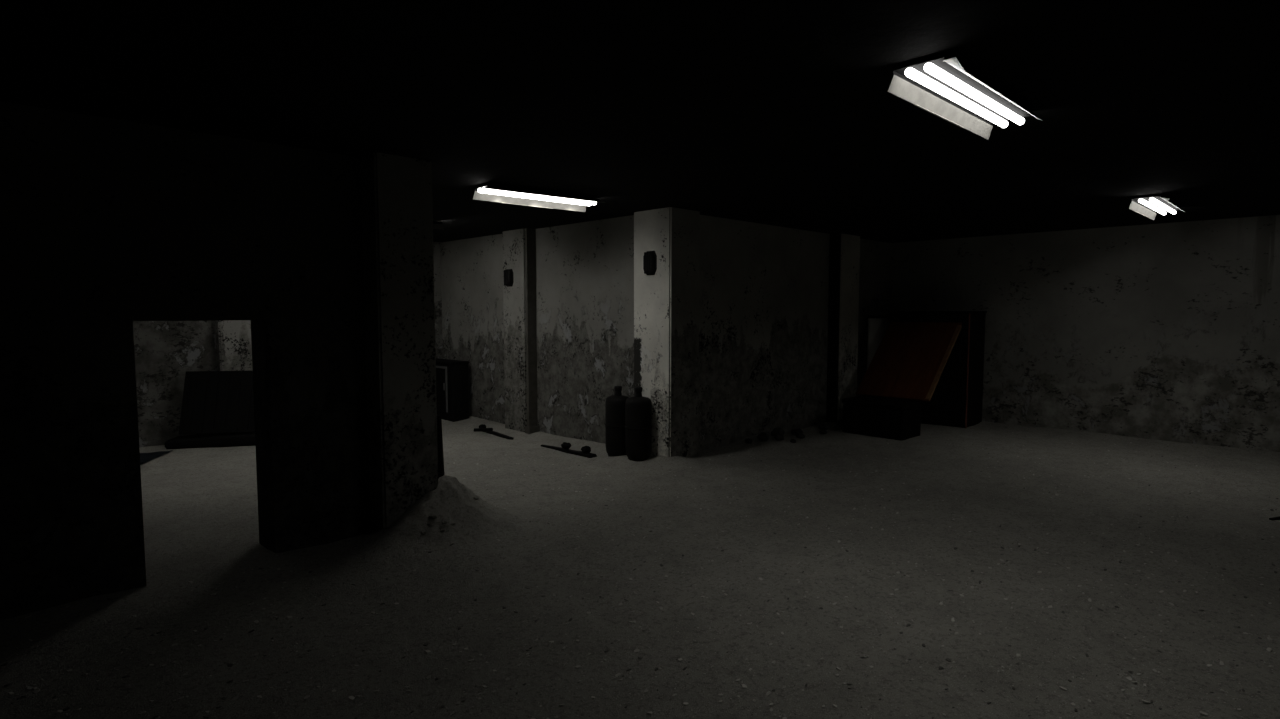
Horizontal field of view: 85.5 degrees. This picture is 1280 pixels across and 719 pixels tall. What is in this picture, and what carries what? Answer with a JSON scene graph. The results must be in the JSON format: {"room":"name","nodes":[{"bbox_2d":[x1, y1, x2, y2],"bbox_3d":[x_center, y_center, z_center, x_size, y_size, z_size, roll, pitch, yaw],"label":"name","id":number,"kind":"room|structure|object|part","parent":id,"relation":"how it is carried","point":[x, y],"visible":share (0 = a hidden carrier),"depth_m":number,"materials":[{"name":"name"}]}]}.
{"room":"abandoned basement","nodes":[
{"label":"abandoned basement","id":0,"kind":"room"},
{"bbox_2d":[0,101,369,619],"bbox_3d":[-4.606,0.088,3.412,6.800,3.247,0.396,-4,6,-44],"label":"wall","id":1,"kind":"structure","parent":0,"point":[107,225],"depth_m":4.46,"materials":[{"name":"paint"}]},
{"bbox_2d":[133,242,442,446],"bbox_3d":[-7.190,-0.289,8.794,10.684,3.247,0.300,-4,6,-44],"label":"wall","id":2,"kind":"structure","parent":0,"point":[164,350],"depth_m":9.40,"materials":[{"name":"paint"}]},
{"bbox_2d":[215,320,252,370],"bbox_3d":[-5.753,-0.346,9.968,0.620,3.197,0.320,-4,6,-44],"label":"annex","id":3,"kind":"object","parent":2,"relation":"attached to","point":[233,337],"visible":0.13,"depth_m":9.77,"materials":[{"name":"paint"}]},
{"bbox_2d":[360,152,437,531],"bbox_3d":[-2.066,-0.049,5.729,0.475,3.197,0.670,-4,6,-44],"label":"pillar","id":4,"kind":"structure","parent":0,"point":[396,191],"depth_m":5.45,"materials":[{"name":"paint"}]},
{"bbox_2d":[441,215,633,443],"bbox_3d":[-1.570,-0.407,10.481,0.300,3.247,5.772,-4,6,-44],"label":"wall","id":5,"kind":"structure","parent":0,"point":[585,270],"depth_m":9.80,"materials":[{"name":"paint"}]},
{"bbox_2d":[502,228,526,431],"bbox_3d":[-1.806,-0.380,10.442,0.226,3.197,0.580,-4,6,-44],"label":"pillar","id":6,"kind":"structure","parent":5,"relation":"attached to","point":[514,305],"depth_m":10.34,"materials":[{"name":"paint"}]},
{"bbox_2d":[504,269,513,286],"bbox_3d":[-1.973,-1.221,10.344,0.086,0.260,0.190,-4,6,-44],"label":"wall fixture","id":7,"kind":"object","parent":6,"relation":"attached to","point":[508,273],"visible":1,"depth_m":10.30,"materials":[{"name":"black paint"}]},
{"bbox_2d":[525,228,539,433],"bbox_3d":[-1.592,-0.361,10.172,0.200,3.097,0.115,-4,6,-44],"label":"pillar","id":8,"kind":"structure","parent":5,"relation":"attached to","point":[530,244],"depth_m":10.16,"materials":[{"name":"grey metal"}]},
{"bbox_2d":[0,416,1279,718],"bbox_3d":[0.864,1.274,4.858,16.105,0.436,17.770,-4,6,-44],"label":"floor","id":9,"kind":"structure","parent":0,"point":[200,505],"depth_m":4.42,"materials":[{"name":"sand"},{"name":"dirt"},{"name":"small stones"}]},
{"bbox_2d":[140,450,172,464],"bbox_3d":[-6.362,1.227,8.214,1.268,0.029,1.026,-2,5,-28],"label":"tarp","id":10,"kind":"object","parent":9,"relation":"on","point":[144,457],"visible":0.11,"depth_m":8.61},
{"bbox_2d":[165,432,254,448],"bbox_3d":[-5.674,1.088,9.351,1.224,0.190,0.360,-1,4,-11],"label":"plinth","id":11,"kind":"object","parent":9,"relation":"on","point":[236,439],"visible":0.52,"depth_m":9.20,"materials":[{"name":"brown wood"}]},
{"bbox_3d":[-5.674,1.158,9.356,1.184,0.050,0.320,-1,4,-11],"label":"board","id":12,"kind":"part","parent":11,"relation":"part of","materials":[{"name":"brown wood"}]},
{"bbox_2d":[179,371,254,434],"bbox_3d":[-5.651,0.571,9.371,0.980,0.814,0.340,-1,4,-11],"label":"board","id":13,"kind":"object","parent":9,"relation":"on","point":[213,401],"visible":0.82,"depth_m":9.34,"materials":[{"name":"brown wood"}]},
{"bbox_2d":[428,514,437,518],"bbox_3d":[-1.634,1.240,5.467,0.076,0.037,0.056,1,4,11],"label":"lump","id":14,"kind":"object","parent":9,"relation":"on","point":[432,516],"visible":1,"depth_m":5.45,"materials":[{"name":"concrete"}]},
{"bbox_2d":[437,415,444,478],"bbox_3d":[-1.750,0.791,5.922,0.072,0.629,0.161,3,5,40],"label":"leaning board","id":15,"kind":"object","parent":9,"relation":"on","point":[441,473],"visible":0.28,"depth_m":5.94,"materials":[{"name":"brown wood"}]},
{"bbox_2d":[436,358,468,421],"bbox_3d":[-3.303,0.504,11.692,0.347,0.980,1.030,-4,6,-44],"label":"base cabinet","id":16,"kind":"object","parent":9,"relation":"on","point":[452,389],"visible":0.61,"depth_m":11.37,"materials":[{"name":"brown wood"}]},
{"bbox_3d":[-3.442,0.474,11.616,0.014,0.750,0.820,-4,6,-44],"label":"door frame","id":17,"kind":"part","parent":16,"relation":"part of","materials":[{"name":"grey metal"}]},
{"bbox_3d":[-3.429,0.478,11.629,0.022,0.780,0.820,-4,6,-44],"label":"door","id":18,"kind":"part","parent":16,"relation":"part of","materials":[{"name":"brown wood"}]},
{"bbox_2d":[482,431,513,439],"bbox_3d":[-2.084,1.095,10.106,0.076,0.053,0.920,-3,5,-38],"label":"batten","id":19,"kind":"object","parent":9,"relation":"on","point":[489,432],"visible":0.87,"depth_m":9.98,"materials":[{"name":"brown wood"}]},
{"bbox_2d":[473,428,492,431],"bbox_3d":[-2.310,1.034,10.185,0.277,0.046,0.061,-1,4,-17],"label":"wood offcut","id":20,"kind":"object","parent":19,"relation":"on","point":[475,429],"visible":1,"depth_m":10.17,"materials":[{"name":"brown wood"}]},
{"bbox_2d":[541,444,596,457],"bbox_3d":[-0.943,1.178,8.923,1.065,0.050,0.123,4,6,44],"label":"plank","id":21,"kind":"object","parent":9,"relation":"on","point":[569,451],"visible":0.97,"depth_m":8.79,"materials":[{"name":"brown wood"}]},
{"bbox_2d":[561,442,570,448],"bbox_3d":[-0.953,1.111,8.933,0.117,0.091,0.157,-3,5,-38],"label":"lump","id":22,"kind":"object","parent":21,"relation":"on","point":[565,445],"visible":1,"depth_m":8.89,"materials":[{"name":"brown stone"}]},
{"bbox_2d":[581,446,590,452],"bbox_3d":[-0.675,1.126,8.665,0.130,0.096,0.102,1,4,8],"label":"lump","id":23,"kind":"object","parent":21,"relation":"on","point":[585,449],"visible":1,"depth_m":8.63,"materials":[{"name":"brown stone"}]},
{"bbox_2d":[605,386,628,456],"bbox_3d":[-0.270,0.766,8.550,0.328,0.886,0.328,-1,4,-18],"label":"tank","id":24,"kind":"object","parent":9,"relation":"on","point":[615,404],"visible":0.83,"depth_m":8.42,"materials":[{"name":"metal"}]},
{"bbox_2d":[625,387,651,461],"bbox_3d":[-0.018,0.767,8.294,0.328,0.886,0.328,2,5,28],"label":"tank","id":25,"kind":"object","parent":9,"relation":"on","point":[638,408],"visible":0.99,"depth_m":8.17,"materials":[{"name":"metal"}]},
{"bbox_2d":[1,427,1279,718],"bbox_3d":[0.126,1.171,8.109,11.893,0.187,11.228,-4,6,-44],"label":"debris","id":26,"kind":"object","parent":9,"relation":"on","point":[637,650],"visible":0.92,"depth_m":3.79,"materials":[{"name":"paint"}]},
{"bbox_2d":[745,438,751,442],"bbox_3d":[1.460,1.096,9.309,0.092,0.073,0.123,-2,5,-29],"label":"chunk","id":27,"kind":"object","parent":9,"relation":"on","point":[747,440],"visible":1,"depth_m":9.28,"materials":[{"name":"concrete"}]},
{"bbox_2d":[757,432,768,440],"bbox_3d":[1.669,1.055,9.397,0.148,0.127,0.202,0,4,-4],"label":"chunk","id":28,"kind":"object","parent":9,"relation":"on","point":[763,436],"visible":1,"depth_m":9.34,"materials":[{"name":"concrete"}]},
{"bbox_2d":[771,428,783,435],"bbox_3d":[1.932,1.033,9.715,0.185,0.149,0.248,2,4,27],"label":"chunk","id":29,"kind":"object","parent":9,"relation":"on","point":[776,431],"visible":0.77,"depth_m":9.64,"materials":[{"name":"concrete"}]},
{"bbox_2d":[774,434,783,440],"bbox_3d":[1.907,1.074,9.494,0.140,0.089,0.114,1,4,11],"label":"chunk","id":30,"kind":"object","parent":9,"relation":"on","point":[778,437],"visible":1,"depth_m":9.46,"materials":[{"name":"concrete"}]},
{"bbox_2d":[791,428,802,434],"bbox_3d":[2.287,1.055,10.061,0.182,0.101,0.133,-3,5,-32],"label":"chunk","id":31,"kind":"object","parent":9,"relation":"on","point":[794,431],"visible":0.83,"depth_m":10.02,"materials":[{"name":"concrete"}]},
{"bbox_2d":[796,433,804,438],"bbox_3d":[2.280,1.091,9.833,0.140,0.082,0.103,4,5,42],"label":"chunk","id":32,"kind":"object","parent":9,"relation":"on","point":[799,435],"visible":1,"depth_m":9.80,"materials":[{"name":"concrete"}]},
{"bbox_2d":[867,315,888,368],"bbox_3d":[4.123,0.121,11.797,1.008,1.745,0.060,-4,6,-44],"label":"panel","id":33,"kind":"object","parent":9,"relation":"on","point":[878,325],"visible":0.25,"depth_m":11.53,"materials":[{"name":"brown wood"}]},
{"bbox_3d":[4.123,-0.727,11.737,1.008,0.045,0.060,-4,6,-44],"label":"rail","id":34,"kind":"part","parent":33,"relation":"part of","materials":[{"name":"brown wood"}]},
{"bbox_2d":[842,395,921,440],"bbox_3d":[3.554,0.855,10.198,0.644,0.531,0.953,-4,6,-44],"label":"storage chest","id":35,"kind":"object","parent":9,"relation":"on","point":[881,417],"visible":0.98,"depth_m":9.95,"materials":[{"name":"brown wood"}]},
{"bbox_3d":[3.557,0.627,10.184,0.636,0.075,0.953,-4,6,-44],"label":"chest lid","id":36,"kind":"part","parent":35,"relation":"part of","materials":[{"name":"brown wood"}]},
{"bbox_2d":[855,322,961,400],"bbox_3d":[4.121,-0.011,10.596,1.162,1.110,1.139,-4,6,-44],"label":"board","id":37,"kind":"object","parent":35,"relation":"on","point":[909,362],"visible":1,"depth_m":10.55,"materials":[{"name":"brown wood"}]},
{"bbox_2d":[887,311,986,428],"bbox_3d":[4.807,0.143,11.308,0.739,1.867,1.322,-4,6,-44],"label":"wardrobe","id":38,"kind":"object","parent":9,"relation":"on","point":[957,397],"visible":0.52,"depth_m":10.83,"materials":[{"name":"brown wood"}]},
{"bbox_3d":[4.344,0.086,11.292,0.010,1.450,0.445,-4,6,-44],"label":"door panel","id":39,"kind":"part","parent":38,"relation":"part of","materials":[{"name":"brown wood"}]},
{"bbox_3d":[4.353,0.113,11.303,0.020,1.707,0.625,-4,6,-44],"label":"door","id":40,"kind":"part","parent":38,"relation":"part of","materials":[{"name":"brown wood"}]},
{"bbox_3d":[4.797,0.145,10.854,0.020,1.707,0.625,-4,6,-44],"label":"door","id":41,"kind":"part","parent":38,"relation":"part of","materials":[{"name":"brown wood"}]},
{"bbox_3d":[4.788,0.117,10.842,0.010,1.450,0.445,-4,6,-44],"label":"door panel","id":42,"kind":"part","parent":38,"relation":"part of","materials":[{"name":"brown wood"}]},
{"bbox_3d":[5.030,0.189,10.620,0.044,1.792,0.014,-4,6,-44],"label":"corner trim","id":43,"kind":"part","parent":38,"relation":"part of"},
{"bbox_2d":[0,0,1279,242],"bbox_3d":[0.974,-1.639,4.474,16.410,0.250,17.760,-4,6,-44],"label":"ceiling","id":44,"kind":"structure","parent":0,"point":[782,113],"depth_m":3.87,"materials":[{"name":"concrete"}]},
{"bbox_2d":[473,185,604,211],"bbox_3d":[-0.998,-1.620,6.929,1.465,0.130,0.361,-3,5,-40],"label":"fitting","id":45,"kind":"object","parent":44,"relation":"attached to","point":[502,194],"visible":1,"depth_m":6.93,"materials":[{"name":"metal"}]},
{"bbox_2d":[474,185,599,200],"bbox_3d":[-1.004,-1.653,6.968,1.320,0.048,0.258,-3,5,-40],"label":"fluorescent light","id":46,"kind":"object","parent":45,"relation":"on","point":[526,195],"depth_m":6.81,"materials":[{"name":"glass"}]},
{"bbox_2d":[887,56,1042,139],"bbox_3d":[1.807,-1.395,3.718,1.495,0.130,0.361,-4,6,-44],"label":"fitting","id":47,"kind":"object","parent":44,"relation":"attached to","point":[941,87],"visible":1,"depth_m":3.66,"materials":[{"name":"metal"}]},
{"bbox_2d":[1128,195,1184,220],"bbox_3d":[5.713,-1.666,7.580,1.505,0.130,0.361,-4,6,-44],"label":"fitting","id":48,"kind":"object","parent":44,"relation":"attached to","point":[1146,206],"visible":1,"depth_m":7.53,"materials":[{"name":"metal"}]},
{"bbox_2d":[1131,195,1182,212],"bbox_3d":[5.705,-1.699,7.619,1.360,0.048,0.258,-4,6,-44],"label":"fluorescent light","id":49,"kind":"object","parent":48,"relation":"on","point":[1147,204],"depth_m":7.47,"materials":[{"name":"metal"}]},
{"bbox_2d":[634,207,699,456],"bbox_3d":[0.324,-0.244,8.503,0.536,3.197,0.624,-4,6,-44],"label":"pillar corner","id":50,"kind":"structure","parent":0,"point":[666,302],"depth_m":8.27,"materials":[{"name":"paint"}]},
{"bbox_2d":[643,251,656,274],"bbox_3d":[0.110,-1.148,8.227,0.086,0.285,0.185,-4,6,-44],"label":"wall fixture","id":51,"kind":"object","parent":50,"relation":"attached to","point":[650,257],"visible":1,"depth_m":8.19,"materials":[{"name":"black paint"}]},
{"bbox_2d":[698,215,890,450],"bbox_3d":[2.390,-0.411,10.539,6.025,3.247,0.299,-4,6,-44],"label":"wall","id":52,"kind":"structure","parent":0,"point":[764,288],"depth_m":9.73,"materials":[{"name":"paint"}]},
{"bbox_2d":[826,233,840,421],"bbox_3d":[3.029,-0.408,10.856,0.068,3.097,0.170,-4,6,-44],"label":"trim","id":53,"kind":"structure","parent":52,"relation":"attached to","point":[835,239],"depth_m":10.81,"materials":[{"name":"black paint"}]},
{"bbox_2d":[837,234,859,419],"bbox_3d":[3.255,-0.426,11.104,0.600,3.197,0.231,-4,6,-44],"label":"pillar","id":54,"kind":"structure","parent":52,"relation":"attached to","point":[850,244],"depth_m":10.98,"materials":[{"name":"paint"}]},
{"bbox_2d":[889,215,1279,451],"bbox_3d":[8.669,-0.251,8.244,0.300,3.247,12.188,-4,6,-44],"label":"wall","id":55,"kind":"structure","parent":0,"point":[1162,331],"depth_m":9.82,"materials":[{"name":"grey concrete"}]}
]}

